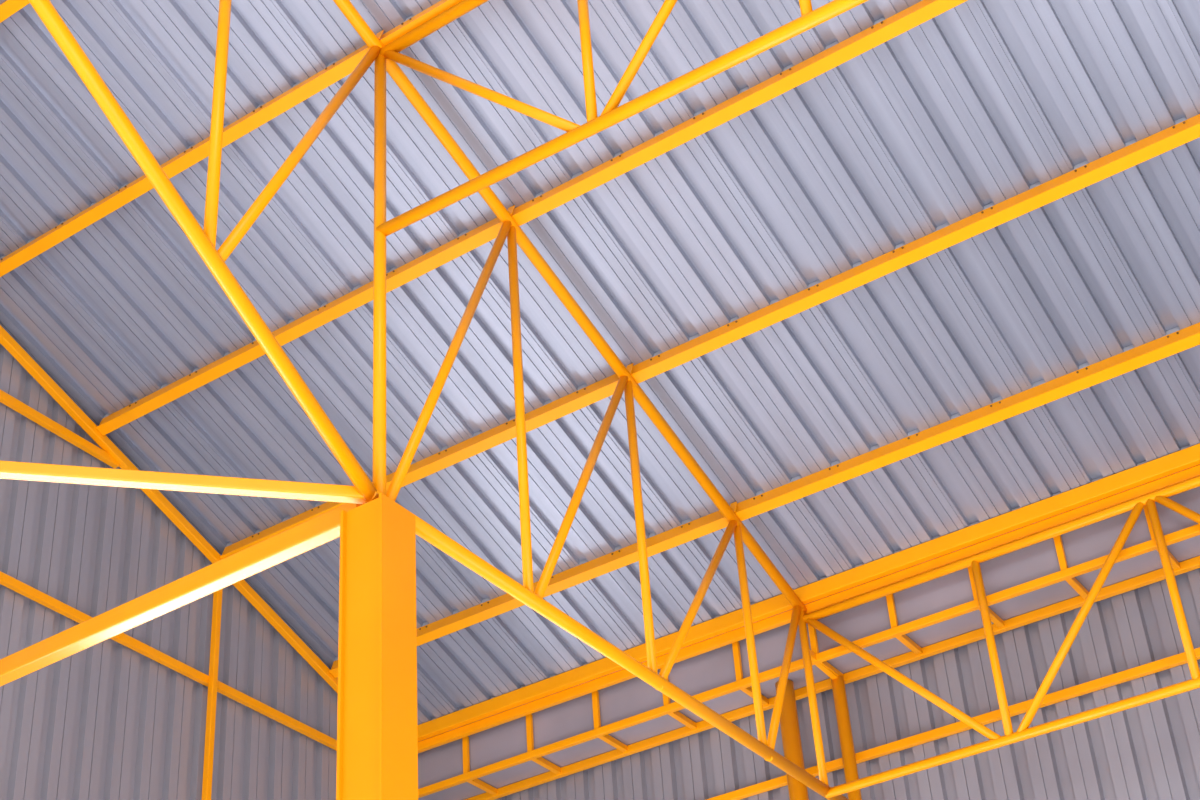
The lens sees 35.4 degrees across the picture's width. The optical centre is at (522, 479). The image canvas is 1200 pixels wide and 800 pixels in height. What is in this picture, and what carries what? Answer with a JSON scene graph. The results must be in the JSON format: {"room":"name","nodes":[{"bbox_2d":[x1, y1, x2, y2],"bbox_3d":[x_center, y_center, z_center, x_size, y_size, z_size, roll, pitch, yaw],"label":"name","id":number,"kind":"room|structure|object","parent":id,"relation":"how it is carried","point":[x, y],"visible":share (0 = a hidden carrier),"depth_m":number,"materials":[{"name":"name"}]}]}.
{"room":"industrial warehouse","nodes":[
{"label":"industrial warehouse","id":0,"kind":"room"},
{"bbox_2d":[0,344,337,799],"bbox_3d":[-4.034,-0.479,11.855,0.050,6.840,11.340,-23,-38,28],"label":"wall","id":1,"kind":"structure","parent":0,"point":[106,720],"depth_m":12.93,"materials":[{"name":"grey metal"}]},
{"bbox_2d":[0,0,1199,741],"bbox_3d":[0.963,-3.672,9.729,12.470,4.186,11.436,-23,-38,28],"label":"ceiling","id":2,"kind":"structure","parent":0,"point":[979,103],"depth_m":11.84,"materials":[{"name":"grey metal"}]},
{"bbox_2d":[495,568,1199,799],"bbox_3d":[4.476,3.709,10.303,12.400,7.860,0.050,-23,-38,28],"label":"wall","id":3,"kind":"structure","parent":0,"point":[1149,751],"depth_m":12.62,"materials":[{"name":"grey metal"}]},
{"bbox_2d":[706,647,1199,799],"bbox_3d":[4.313,1.109,11.948,12.220,0.060,0.050,-23,-38,28],"label":"beam","id":4,"kind":"structure","parent":3,"relation":"attached to","point":[1178,659],"depth_m":12.67,"materials":[{"name":"orange metal"}]},
{"label":"floor","id":5,"kind":"structure","parent":0,"visible":0},
{"bbox_2d":[201,589,222,799],"bbox_3d":[-2.068,4.287,11.488,0.050,8.702,0.050,-23,-38,28],"label":"post","id":6,"kind":"object","parent":5,"relation":"on","point":[217,596],"visible":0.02,"depth_m":13.26,"materials":[{"name":"orange metal"}]},
{"bbox_2d":[336,493,417,799],"bbox_3d":[-0.579,2.885,7.417,0.420,6.495,0.420,-23,-38,28],"label":"steel column","id":7,"kind":"structure","parent":5,"relation":"on","point":[377,728],"depth_m":8.67,"materials":[{"name":"orange metal"}]},
{"bbox_2d":[0,503,362,686],"bbox_3d":[-2.224,0.779,10.157,3.521,0.145,0.095,-23,-38,28],"label":"tie beam","id":8,"kind":"structure","parent":7,"relation":"on","point":[324,528],"depth_m":9.88,"materials":[{"name":"yellow metal"}]},
{"bbox_2d":[28,0,848,799],"bbox_3d":[-1.069,-2.277,10.347,0.085,5.416,11.222,-23,-38,28],"label":"roof truss","id":9,"kind":"object","parent":7,"relation":"on","point":[203,241],"visible":0.92,"depth_m":10.53,"materials":[{"name":"metal"}]},
{"bbox_2d":[0,0,29,22],"bbox_3d":[0.437,-4.317,9.173,12.156,0.136,0.118,-23,-38,28],"label":"purlin","id":10,"kind":"object","parent":9,"relation":"attached to","point":[8,8],"visible":1,"depth_m":11.15,"materials":[{"name":"yellow paint"}]},
{"bbox_2d":[0,460,365,503],"bbox_3d":[-3.132,-0.095,8.766,4.846,0.065,0.070,4,-34,-11],"label":"beam","id":11,"kind":"structure","parent":9,"relation":"attached to","point":[13,470],"depth_m":9.02,"materials":[{"name":"yellow metal"}]},
{"bbox_2d":[0,0,462,276],"bbox_3d":[1.189,-3.401,9.798,12.156,0.136,0.118,-23,-38,28],"label":"purlin","id":12,"kind":"object","parent":9,"relation":"on","point":[345,66],"visible":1,"depth_m":11.52,"materials":[{"name":"yellow paint"}]},
{"bbox_2d":[0,0,440,258],"bbox_3d":[1.207,-3.452,9.866,12.156,0.059,0.074,-23,-38,28],"label":"roof screws","id":13,"kind":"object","parent":12,"relation":"attached to","point":[411,16],"depth_m":11.62,"materials":[{"name":"grey metal"}]},
{"bbox_2d":[96,0,967,435],"bbox_3d":[1.953,-2.470,10.433,12.156,0.136,0.118,-23,-38,28],"label":"purlin","id":14,"kind":"object","parent":9,"relation":"attached to","point":[922,11],"visible":0.96,"depth_m":11.36,"materials":[{"name":"yellow paint"}]},
{"bbox_2d":[104,17,884,417],"bbox_3d":[1.971,-2.521,10.501,12.156,0.059,0.074,-23,-38,28],"label":"roof screws","id":15,"kind":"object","parent":14,"relation":"attached to","point":[883,18],"depth_m":11.43,"materials":[{"name":"grey metal"}]},
{"bbox_2d":[376,0,867,235],"bbox_3d":[2.680,-3.261,8.449,8.562,1.694,0.072,-23,-38,28],"label":"truss","id":16,"kind":"object","parent":9,"relation":"attached to","point":[612,114],"visible":1,"depth_m":9.60,"materials":[{"name":"metal"}]},
{"bbox_2d":[220,114,1199,558],"bbox_3d":[2.723,-1.531,11.073,12.156,0.136,0.118,-23,-38,28],"label":"purlin","id":17,"kind":"object","parent":9,"relation":"attached to","point":[1188,130],"visible":0.95,"depth_m":11.59,"materials":[{"name":"yellow paint"}]},
{"bbox_2d":[226,113,1199,546],"bbox_3d":[2.741,-1.582,11.140,12.156,0.059,0.074,-23,-38,28],"label":"roof screws","id":18,"kind":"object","parent":17,"relation":"attached to","point":[1185,117],"depth_m":11.64,"materials":[{"name":"grey metal"}]},
{"bbox_2d":[329,322,1199,677],"bbox_3d":[3.470,-0.622,11.693,12.156,0.136,0.118,-23,-38,28],"label":"purlin","id":19,"kind":"object","parent":9,"relation":"attached to","point":[1186,338],"visible":0.91,"depth_m":12.41,"materials":[{"name":"yellow paint"}]},
{"bbox_2d":[334,324,1192,660],"bbox_3d":[3.487,-0.673,11.760,12.156,0.059,0.074,-23,-38,28],"label":"roof screws","id":20,"kind":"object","parent":19,"relation":"attached to","point":[1173,330],"depth_m":12.39,"materials":[{"name":"grey metal"}]},
{"bbox_2d":[417,443,1199,752],"bbox_3d":[3.961,0.031,12.130,12.220,0.187,0.110,-23,-38,28],"label":"beam","id":21,"kind":"structure","parent":9,"relation":"attached to","point":[1189,457],"depth_m":13.10,"materials":[{"name":"orange metal"}]},
{"bbox_2d":[0,325,337,693],"bbox_3d":[-4.157,-1.710,12.321,0.060,3.984,10.824,-23,-38,28],"label":"rafter","id":22,"kind":"object","parent":21,"relation":"attached to","point":[6,340],"visible":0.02,"depth_m":13.59,"materials":[{"name":"yellow paint"}]},
{"bbox_2d":[432,445,1190,719],"bbox_3d":[3.988,-0.062,12.177,12.156,0.057,0.069,-23,-38,28],"label":"roof screws","id":23,"kind":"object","parent":21,"relation":"attached to","point":[1188,445],"depth_m":12.84,"materials":[{"name":"grey metal"}]},
{"bbox_2d":[802,476,1199,798],"bbox_3d":[5.470,0.067,10.820,8.560,1.379,0.064,-23,-38,28],"label":"truss","id":24,"kind":"object","parent":9,"relation":"attached to","point":[1136,505],"visible":1,"depth_m":11.99,"materials":[{"name":"orange metal"}]},
{"bbox_2d":[775,680,808,799],"bbox_3d":[2.034,4.669,11.399,0.132,7.640,0.132,-23,-38,28],"label":"column","id":25,"kind":"structure","parent":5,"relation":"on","point":[789,723],"depth_m":13.19,"materials":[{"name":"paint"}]},
{"bbox_2d":[810,650,861,799],"bbox_3d":[2.268,4.487,11.151,0.092,7.655,0.518,-23,-38,28],"label":"column","id":26,"kind":"structure","parent":5,"relation":"on","point":[838,684],"depth_m":13.10,"materials":[{"name":"orange metal"}]},
{"bbox_2d":[418,486,1199,799],"bbox_3d":[4.135,0.383,12.300,12.340,0.465,0.575,-23,-38,28],"label":"framing","id":27,"kind":"object","parent":26,"relation":"attached to","point":[1054,576],"visible":0.84,"depth_m":13.29,"materials":[{"name":"yellow paint"}]},
{"bbox_3d":[-5.005,1.420,8.526,0.050,10.509,0.050,-23,-38,28],"label":"post","id":28,"kind":"object","parent":5,"relation":"on","visible":0},
{"bbox_2d":[0,389,118,468],"bbox_3d":[-5.095,-1.709,10.767,0.050,0.060,7.552,-23,-38,28],"label":"beam","id":29,"kind":"structure","parent":28,"relation":"attached to","point":[6,399],"depth_m":12.97,"materials":[{"name":"orange metal"}]},
{"bbox_2d":[0,571,336,750],"bbox_3d":[-3.980,0.178,11.307,0.050,0.060,11.200,-23,-38,28],"label":"beam","id":30,"kind":"structure","parent":28,"relation":"attached to","point":[6,580],"depth_m":13.10,"materials":[{"name":"orange metal"}]}
]}

